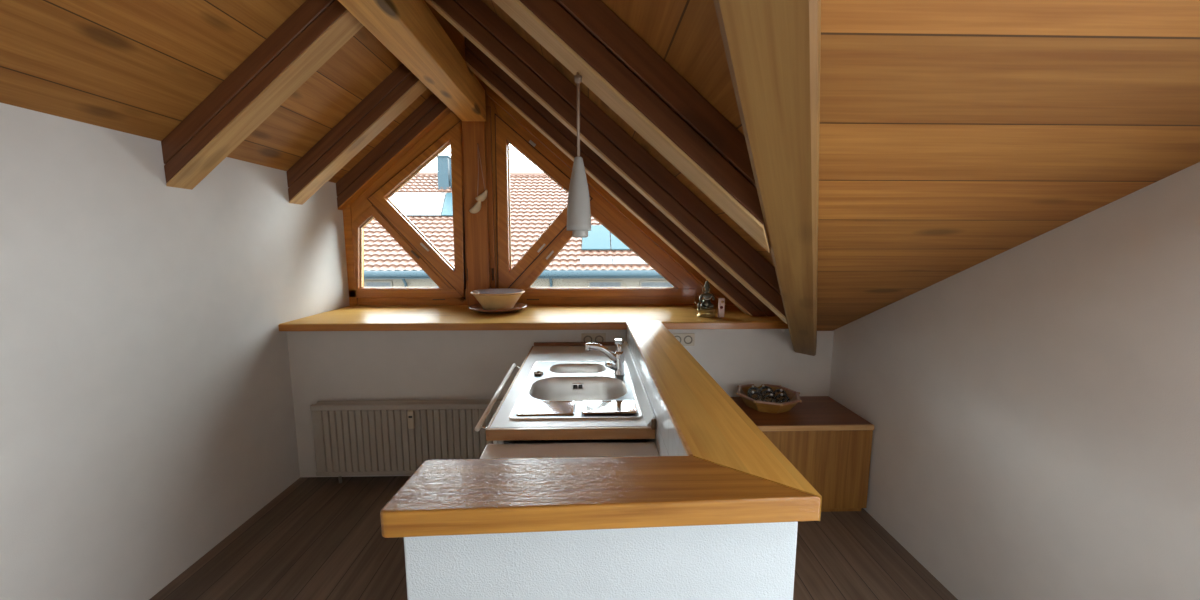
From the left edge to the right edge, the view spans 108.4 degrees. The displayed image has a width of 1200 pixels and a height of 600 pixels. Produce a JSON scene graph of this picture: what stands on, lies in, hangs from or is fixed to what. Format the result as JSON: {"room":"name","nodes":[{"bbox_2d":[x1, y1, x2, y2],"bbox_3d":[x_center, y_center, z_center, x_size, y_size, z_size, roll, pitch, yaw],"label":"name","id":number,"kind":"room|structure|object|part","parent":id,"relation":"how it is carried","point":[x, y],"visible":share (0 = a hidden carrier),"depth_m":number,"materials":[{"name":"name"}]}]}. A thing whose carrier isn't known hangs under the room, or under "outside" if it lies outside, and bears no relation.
{"room":"attic kitchen","nodes":[
{"label":"attic kitchen","id":0,"kind":"room"},
{"bbox_2d":[0,103,349,599],"bbox_3d":[-2.001,0.391,1.058,0.150,1.994,5.100,0,7,-1],"label":"wall","id":1,"kind":"structure","parent":0,"point":[147,408],"depth_m":1.80,"materials":[{"name":"white paint"}]},
{"bbox_2d":[0,0,465,182],"bbox_3d":[-1.449,-1.035,1.115,1.166,1.033,5.450,0,7,-1],"label":"ceiling","id":2,"kind":"structure","parent":0,"point":[135,67],"depth_m":1.67,"materials":[{"name":"brown wood"}]},
{"bbox_2d":[161,0,363,189],"bbox_3d":[-1.472,-1.027,1.958,0.963,1.020,0.130,0,7,-1],"label":"rafter","id":3,"kind":"object","parent":2,"relation":"attached to","point":[317,29],"visible":0.86,"depth_m":1.92,"materials":[{"name":"brown wood"}]},
{"bbox_2d":[286,63,427,204],"bbox_3d":[-1.492,-1.131,2.756,0.963,1.020,0.130,0,7,-1],"label":"rafter","id":4,"kind":"object","parent":2,"relation":"attached to","point":[395,93],"visible":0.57,"depth_m":2.71,"materials":[{"name":"brown wood"}]},
{"bbox_2d":[336,93,450,209],"bbox_3d":[-1.505,-1.197,3.269,0.963,1.020,0.095,0,7,-1],"label":"rafter","id":5,"kind":"object","parent":2,"relation":"attached to","point":[424,118],"visible":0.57,"depth_m":3.23,"materials":[{"name":"brown wood"}]},
{"bbox_2d":[149,476,957,599],"bbox_3d":[-0.176,1.463,0.926,3.885,0.100,4.570,0,7,-1],"label":"floor","id":6,"kind":"structure","parent":0,"point":[320,538],"depth_m":2.12,"materials":[{"name":"brown wood"}]},
{"bbox_2d":[475,363,644,443],"bbox_3d":[-0.149,0.811,2.200,0.656,0.867,1.218,0,7,-1],"label":"base cabinet","id":7,"kind":"object","parent":6,"relation":"on","point":[479,426],"visible":0.15,"depth_m":1.79,"materials":[{"name":"wood"}]},
{"bbox_2d":[486,341,655,440],"bbox_3d":[-0.117,0.373,2.129,0.596,0.078,1.268,0,7,-1],"label":"countertop","id":8,"kind":"structure","parent":7,"relation":"on","point":[500,427],"depth_m":1.57,"materials":[{"name":"laminate"}]},
{"bbox_2d":[509,360,642,419],"bbox_3d":[-0.098,0.458,1.991,0.502,0.183,0.795,0,7,-1],"label":"sink","id":9,"kind":"object","parent":8,"relation":"in","point":[552,390],"visible":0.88,"depth_m":2.05,"materials":[{"name":"metal"}]},
{"bbox_3d":[-0.302,0.357,2.128,0.049,0.019,0.064,0,7,-1],"label":"waste knob","id":10,"kind":"part","parent":9,"relation":"part of","materials":[{"name":"brown metal"}]},
{"bbox_3d":[-0.207,0.420,1.687,0.220,0.006,0.137,0,7,-1],"label":"drainer panel","id":11,"kind":"part","parent":9,"relation":"part of","materials":[{"name":"metal"}]},
{"bbox_3d":[-0.115,0.402,2.243,0.290,0.100,0.180,0,7,-1],"label":"bowl","id":12,"kind":"part","parent":9,"relation":"part of","materials":[{"name":"metal"}]},
{"bbox_3d":[-0.096,0.473,1.943,0.430,0.165,0.333,0,7,-1],"label":"bowl","id":13,"kind":"part","parent":9,"relation":"part of","materials":[{"name":"metal"}]},
{"bbox_3d":[-0.106,0.416,2.088,0.054,0.029,0.012,0,7,-1],"label":"overflow plate","id":14,"kind":"part","parent":9,"relation":"part of","materials":[{"name":"metal"}]},
{"bbox_3d":[0.036,0.417,1.692,0.214,0.011,0.137,0,7,-1],"label":"drainer panel","id":15,"kind":"part","parent":9,"relation":"part of","materials":[{"name":"metal"}]},
{"bbox_2d":[585,339,624,375],"bbox_3d":[0.025,0.281,2.114,0.192,0.173,0.057,0,7,-4],"label":"tap","id":16,"kind":"object","parent":8,"relation":"on","point":[617,357],"visible":1,"depth_m":2.10,"materials":[{"name":"silver metal"}]},
{"bbox_3d":[0.019,0.258,2.103,0.154,0.104,0.037,-1,7,-9],"label":"spout","id":17,"kind":"part","parent":16,"relation":"part of","materials":[{"name":"silver metal"}]},
{"bbox_3d":[0.092,0.226,2.117,0.039,0.065,0.045,0,7,-1],"label":"lever","id":18,"kind":"part","parent":16,"relation":"part of","materials":[{"name":"silver metal"}]},
{"bbox_2d":[480,442,658,458],"bbox_3d":[-0.095,0.947,1.327,0.594,0.822,0.523,0,7,-1],"label":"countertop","id":19,"kind":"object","parent":6,"relation":"on","point":[635,449],"visible":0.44,"depth_m":1.48,"materials":[{"name":"white wood"}]},
{"bbox_2d":[731,396,873,511],"bbox_3d":[1.035,0.925,2.648,0.957,0.526,0.468,0,7,-1],"label":"sideboard","id":20,"kind":"object","parent":6,"relation":"on","point":[828,443],"visible":0.32,"depth_m":2.43,"materials":[{"name":"brown wood"}]},
{"bbox_2d":[736,384,801,413],"bbox_3d":[1.040,0.613,2.683,0.370,0.086,0.370,3,8,21],"label":"dish","id":21,"kind":"object","parent":20,"relation":"on","point":[762,406],"visible":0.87,"depth_m":2.61,"materials":[{"name":"brown wood"}]},
{"bbox_2d":[747,385,760,399],"bbox_3d":[0.977,0.591,2.742,0.084,0.091,0.084,2,8,15],"label":"glass ball","id":22,"kind":"object","parent":21,"relation":"in","point":[752,387],"visible":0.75,"depth_m":2.76,"materials":[{"name":"glass"}]},
{"bbox_2d":[748,391,762,400],"bbox_3d":[0.955,0.601,2.657,0.083,0.092,0.084,1,7,5],"label":"glass ball","id":23,"kind":"object","parent":21,"relation":"in","point":[752,392],"visible":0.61,"depth_m":2.68,"materials":[{"name":"glass"}]},
{"bbox_2d":[760,385,772,398],"bbox_3d":[1.061,0.587,2.766,0.084,0.092,0.083,-7,10,-43],"label":"glass ball","id":24,"kind":"object","parent":21,"relation":"in","point":[763,386],"visible":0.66,"depth_m":2.79,"materials":[{"name":"glass"}]},
{"bbox_2d":[760,389,774,401],"bbox_3d":[1.040,0.597,2.681,0.083,0.094,0.083,-2,8,-12],"label":"glass ball","id":25,"kind":"object","parent":21,"relation":"in","point":[768,390],"visible":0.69,"depth_m":2.71,"materials":[{"name":"glass"}]},
{"bbox_2d":[762,394,777,402],"bbox_3d":[1.018,0.609,2.596,0.083,0.093,0.084,7,10,43],"label":"glass ball","id":26,"kind":"object","parent":21,"relation":"in","point":[771,396],"visible":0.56,"depth_m":2.62,"materials":[{"name":"glass"}]},
{"bbox_2d":[773,389,787,402],"bbox_3d":[1.124,0.595,2.705,0.084,0.092,0.084,0,7,2],"label":"glass ball","id":27,"kind":"object","parent":21,"relation":"in","point":[784,399],"visible":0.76,"depth_m":2.72,"materials":[{"name":"glass"}]},
{"bbox_2d":[774,393,789,401],"bbox_3d":[1.103,0.605,2.620,0.083,0.093,0.084,6,9,37],"label":"glass ball","id":28,"kind":"object","parent":21,"relation":"in","point":[781,394],"visible":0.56,"depth_m":2.64,"materials":[{"name":"glass"}]},
{"bbox_3d":[1.164,0.953,2.432,0.702,0.465,0.020,0,7,-1],"label":"door","id":29,"kind":"part","parent":20,"relation":"part of","materials":[{"name":"brown wood"}]},
{"bbox_2d":[286,329,833,476],"bbox_3d":[-0.228,0.641,2.866,3.885,1.033,0.150,0,7,-1],"label":"wall","id":30,"kind":"structure","parent":0,"point":[456,364],"depth_m":2.78,"materials":[{"name":"white paint"}]},
{"bbox_2d":[310,399,502,482],"bbox_3d":[-1.137,0.906,2.759,1.300,0.535,0.144,0,7,-1],"label":"radiator","id":31,"kind":"object","parent":30,"relation":"attached to","point":[352,437],"visible":0.67,"depth_m":2.70,"materials":[{"name":"metal"}]},
{"bbox_2d":[316,401,500,403],"bbox_3d":[-1.137,0.649,2.725,1.280,0.008,0.036,0,7,-1],"label":"grille","id":32,"kind":"object","parent":31,"relation":"attached to","point":[318,402],"depth_m":2.72,"materials":[{"name":"metal"}]},
{"bbox_3d":[-1.138,0.868,2.784,1.300,0.465,0.024,0,7,-1],"label":"panel","id":33,"kind":"part","parent":31,"relation":"part of","materials":[{"name":"metal"}]},
{"bbox_2d":[278,303,788,330],"bbox_3d":[-0.368,0.106,3.138,3.221,0.046,0.906,0,7,-1],"label":"window ledge","id":34,"kind":"object","parent":30,"relation":"attached to","point":[565,316],"visible":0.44,"depth_m":2.80,"materials":[{"name":"brown wood"}]},
{"bbox_2d":[460,106,495,305],"bbox_3d":[-0.940,-0.711,3.376,0.225,1.515,0.175,0,7,-1],"label":"window post","id":35,"kind":"object","parent":34,"relation":"on","point":[479,227],"visible":0.65,"depth_m":3.31,"materials":[{"name":"brown wood"}]},
{"bbox_2d":[338,0,485,120],"bbox_3d":[-0.877,-1.151,1.026,0.178,0.220,4.375,0,7,-1],"label":"ridge beam","id":36,"kind":"structure","parent":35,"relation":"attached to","point":[408,29],"depth_m":2.12,"materials":[{"name":"brown wood"}]},
{"bbox_2d":[469,143,487,212],"bbox_3d":[-0.914,-0.908,3.235,0.141,0.515,0.065,0,7,-1],"label":"hanging ornament","id":37,"kind":"object","parent":35,"relation":"hanging from","point":[476,208],"visible":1,"depth_m":3.24,"materials":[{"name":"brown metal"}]},
{"bbox_3d":[-0.893,-0.976,3.245,0.065,0.371,0.015,0,7,-1],"label":"cord","id":38,"kind":"part","parent":37,"relation":"part of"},
{"bbox_2d":[469,302,526,313],"bbox_3d":[-0.738,0.061,3.146,0.412,0.041,0.412,0,7,-1],"label":"wooden plate","id":39,"kind":"object","parent":34,"relation":"on","point":[518,306],"visible":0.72,"depth_m":3.02,"materials":[{"name":"brown wood"}]},
{"bbox_2d":[470,288,524,309],"bbox_3d":[-0.738,-0.002,3.138,0.384,0.127,0.384,0,7,-1],"label":"ceramic bowl","id":40,"kind":"object","parent":39,"relation":"on","point":[498,298],"visible":0.97,"depth_m":3.03,"materials":[{"name":"ceramic"}]},
{"bbox_2d":[697,280,714,317],"bbox_3d":[0.712,-0.013,2.912,0.132,0.248,0.124,0,7,-1],"label":"figurine","id":41,"kind":"object","parent":34,"relation":"on","point":[706,310],"visible":1,"depth_m":2.89,"materials":[{"name":"gold metal"}]},
{"bbox_2d":[718,298,724,317],"bbox_3d":[0.807,0.052,2.881,0.036,0.128,0.031,0,7,-1],"label":"box","id":42,"kind":"object","parent":34,"relation":"on","point":[721,301],"visible":1,"depth_m":2.87,"materials":[{"name":"pink cardboard"}]},
{"bbox_2d":[581,333,605,341],"bbox_3d":[-0.042,0.254,2.768,0.156,0.082,0.014,0,7,-1],"label":"double socket","id":43,"kind":"object","parent":30,"relation":"attached to","point":[585,337],"visible":0.87,"depth_m":2.76,"materials":[{"name":"beige plastic"}]},
{"bbox_2d":[672,333,694,345],"bbox_3d":[0.530,0.256,2.783,0.156,0.082,0.014,0,7,-1],"label":"double socket","id":44,"kind":"object","parent":30,"relation":"attached to","point":[686,339],"visible":0.78,"depth_m":2.78,"materials":[{"name":"beige plastic"}]},
{"bbox_2d":[473,73,717,303],"bbox_3d":[-0.369,-0.882,3.428,3.240,1.870,0.078,0,7,-1],"label":"wall","id":45,"kind":"structure","parent":0,"point":[482,83],"depth_m":3.30,"materials":[{"name":"brown wood"}]},
{"bbox_2d":[343,111,467,305],"bbox_3d":[-1.487,-0.801,3.382,1.004,1.691,0.134,0,7,-1],"label":"window","id":46,"kind":"structure","parent":45,"relation":"in","point":[374,202],"depth_m":3.37,"materials":[{"name":"brown wood"}]},
{"bbox_3d":[-1.562,-0.391,3.440,0.823,0.705,0.090,0,7,-1],"label":"fixed frame","id":47,"kind":"part","parent":46,"relation":"part of","materials":[{"name":"brown wood"}]},
{"bbox_3d":[-1.490,-1.090,3.359,1.001,1.111,0.085,0,7,-1],"label":"head frame","id":48,"kind":"part","parent":46,"relation":"part of","materials":[{"name":"brown wood"}]},
{"bbox_3d":[-1.519,-0.058,3.484,0.938,0.065,0.100,0,7,-1],"label":"rail","id":49,"kind":"part","parent":46,"relation":"part of","materials":[{"name":"brown wood"}]},
{"bbox_3d":[-1.520,0.003,3.507,0.938,0.065,0.090,0,7,-1],"label":"rail","id":50,"kind":"part","parent":46,"relation":"part of","materials":[{"name":"brown wood"}]},
{"bbox_3d":[-1.415,-0.693,3.391,0.741,1.354,0.097,0,7,-1],"label":"sash","id":51,"kind":"part","parent":46,"relation":"part of","materials":[{"name":"brown wood"}]},
{"bbox_2d":[488,97,712,304],"bbox_3d":[0.059,-0.820,3.419,1.917,1.720,0.134,0,7,-1],"label":"window","id":52,"kind":"structure","parent":45,"relation":"in","point":[506,130],"depth_m":3.42,"materials":[{"name":"brown wood"}]},
{"bbox_3d":[-0.438,-0.715,3.413,0.743,1.394,0.097,0,7,-1],"label":"sash","id":53,"kind":"part","parent":52,"relation":"part of","materials":[{"name":"brown wood"}]},
{"bbox_3d":[0.039,-0.401,3.479,1.482,0.727,0.090,0,7,-1],"label":"fixed frame","id":54,"kind":"part","parent":52,"relation":"part of","materials":[{"name":"brown wood"}]},
{"bbox_3d":[-0.030,-0.002,3.544,1.602,0.065,0.090,0,7,-1],"label":"rail","id":55,"kind":"part","parent":52,"relation":"part of","materials":[{"name":"brown wood"}]},
{"bbox_3d":[-0.030,-0.063,3.521,1.602,0.065,0.100,0,7,-1],"label":"rail","id":56,"kind":"part","parent":52,"relation":"part of","materials":[{"name":"brown wood"}]},
{"bbox_2d":[404,327,797,599],"bbox_3d":[-0.013,0.774,1.870,0.796,1.025,1.930,0,7,-1],"label":"wall partition","id":57,"kind":"structure","parent":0,"point":[752,561],"depth_m":0.88,"materials":[{"name":"white paint"}]},
{"bbox_2d":[380,321,821,537],"bbox_3d":[-0.012,0.285,1.777,0.836,0.054,1.968,0,7,-1],"label":"countertop","id":58,"kind":"structure","parent":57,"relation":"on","point":[731,472],"depth_m":0.88,"materials":[{"name":"brown wood"}]},
{"bbox_3d":[0.194,0.616,1.922,0.012,0.725,1.794,0,7,-1],"label":"tile panel","id":59,"kind":"part","parent":57,"relation":"part of","materials":[{"name":"white tile"}]},
{"bbox_2d":[606,361,616,370],"bbox_3d":[0.057,0.324,2.113,0.065,0.051,0.030,-1,7,-10],"label":"handle","id":60,"kind":"object","parent":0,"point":[612,366],"depth_m":2.10,"materials":[{"name":"metal"}]},
{"bbox_2d":[461,0,773,265],"bbox_3d":[0.214,-0.625,1.287,2.164,1.891,5.299,0,7,-1],"label":"ceiling","id":61,"kind":"structure","parent":0,"point":[686,34],"depth_m":1.07,"materials":[{"name":"brown wood"}]},
{"bbox_2d":[425,0,786,323],"bbox_3d":[0.068,-0.714,2.015,1.756,1.702,0.085,0,7,-1],"label":"rafter","id":62,"kind":"object","parent":61,"relation":"attached to","point":[474,19],"visible":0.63,"depth_m":1.98,"materials":[{"name":"brown wood"}]},
{"bbox_2d":[486,85,734,304],"bbox_3d":[0.193,-0.846,3.358,2.074,1.783,0.095,0,7,-1],"label":"rafter","id":63,"kind":"object","parent":61,"relation":"attached to","point":[496,98],"visible":0.45,"depth_m":3.32,"materials":[{"name":"brown wood"}]},
{"bbox_2d":[464,36,776,315],"bbox_3d":[0.206,-0.780,2.845,2.074,1.783,0.130,0,7,-1],"label":"rafter","id":64,"kind":"object","parent":61,"relation":"attached to","point":[482,66],"visible":0.86,"depth_m":2.79,"materials":[{"name":"brown wood"}]},
{"bbox_2d":[493,0,769,251],"bbox_3d":[-0.129,-0.795,1.181,1.320,1.327,0.145,0,7,-1],"label":"rafter","id":65,"kind":"object","parent":61,"relation":"attached to","point":[587,37],"visible":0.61,"depth_m":1.16,"materials":[{"name":"brown wood"}]},
{"bbox_2d":[567,72,590,237],"bbox_3d":[-0.062,-0.415,1.256,0.073,0.462,0.073,0,7,-1],"label":"pendant lamp","id":66,"kind":"object","parent":65,"relation":"hanging from","point":[578,206],"visible":1,"depth_m":1.25,"materials":[{"name":"white ceramic"}]},
{"bbox_3d":[-0.062,-0.310,1.270,0.073,0.211,0.073,0,7,-1],"label":"lamp shade","id":67,"kind":"part","parent":66,"relation":"part of","materials":[{"name":"white ceramic"}]},
{"bbox_2d":[817,0,1199,330],"bbox_3d":[0.408,-0.520,0.634,2.519,2.075,4.270,0,7,-1],"label":"ceiling","id":68,"kind":"structure","parent":0,"point":[955,135],"depth_m":0.98,"materials":[{"name":"brown wood"}]},
{"bbox_2d":[713,0,820,355],"bbox_3d":[0.347,-0.392,0.827,0.130,2.015,4.332,4,8,27],"label":"beam","id":69,"kind":"structure","parent":68,"relation":"attached to","point":[772,48],"depth_m":0.80,"materials":[{"name":"brown wood"}]},
{"bbox_2d":[829,162,1199,599],"bbox_3d":[1.640,-0.182,0.785,0.150,3.200,4.520,0,7,-1],"label":"wall","id":70,"kind":"structure","parent":0,"point":[1033,408],"depth_m":1.49,"materials":[{"name":"white paint"}]},
{"label":"outside","id":71,"kind":"structure","parent":0,"visible":0},
{"bbox_3d":[-0.825,2.398,33.070,80.000,0.200,55.000,0,7,-1],"label":"ground","id":72,"kind":"structure","parent":71,"visible":0},
{"bbox_2d":[364,155,673,286],"bbox_3d":[-3.089,-1.879,23.120,23.000,10.837,14.902,0,7,-1],"label":"house","id":73,"kind":"structure","parent":72,"relation":"on","point":[599,259],"depth_m":17.46,"materials":[{"name":"tile"}]},
{"bbox_3d":[-8.681,-4.426,19.906,3.313,1.231,2.012,0,7,-1],"label":"collector panel","id":74,"kind":"part","parent":73,"relation":"part of","materials":[{"name":"clear glass"}]},
{"bbox_3d":[-6.562,-4.439,19.965,1.223,1.230,2.256,-2,8,-12],"label":"collector panel","id":75,"kind":"part","parent":73,"relation":"part of","materials":[{"name":"blue glass"}]},
{"bbox_3d":[-0.160,-2.586,17.757,1.173,1.034,1.682,0,7,-1],"label":"solar panel","id":76,"kind":"part","parent":73,"relation":"part of","materials":[{"name":"blue glass"}]},
{"bbox_3d":[1.014,-2.590,17.787,1.182,1.035,1.685,0,7,-1],"label":"solar panel","id":77,"kind":"part","parent":73,"relation":"part of","materials":[{"name":"blue glass"}]}
]}

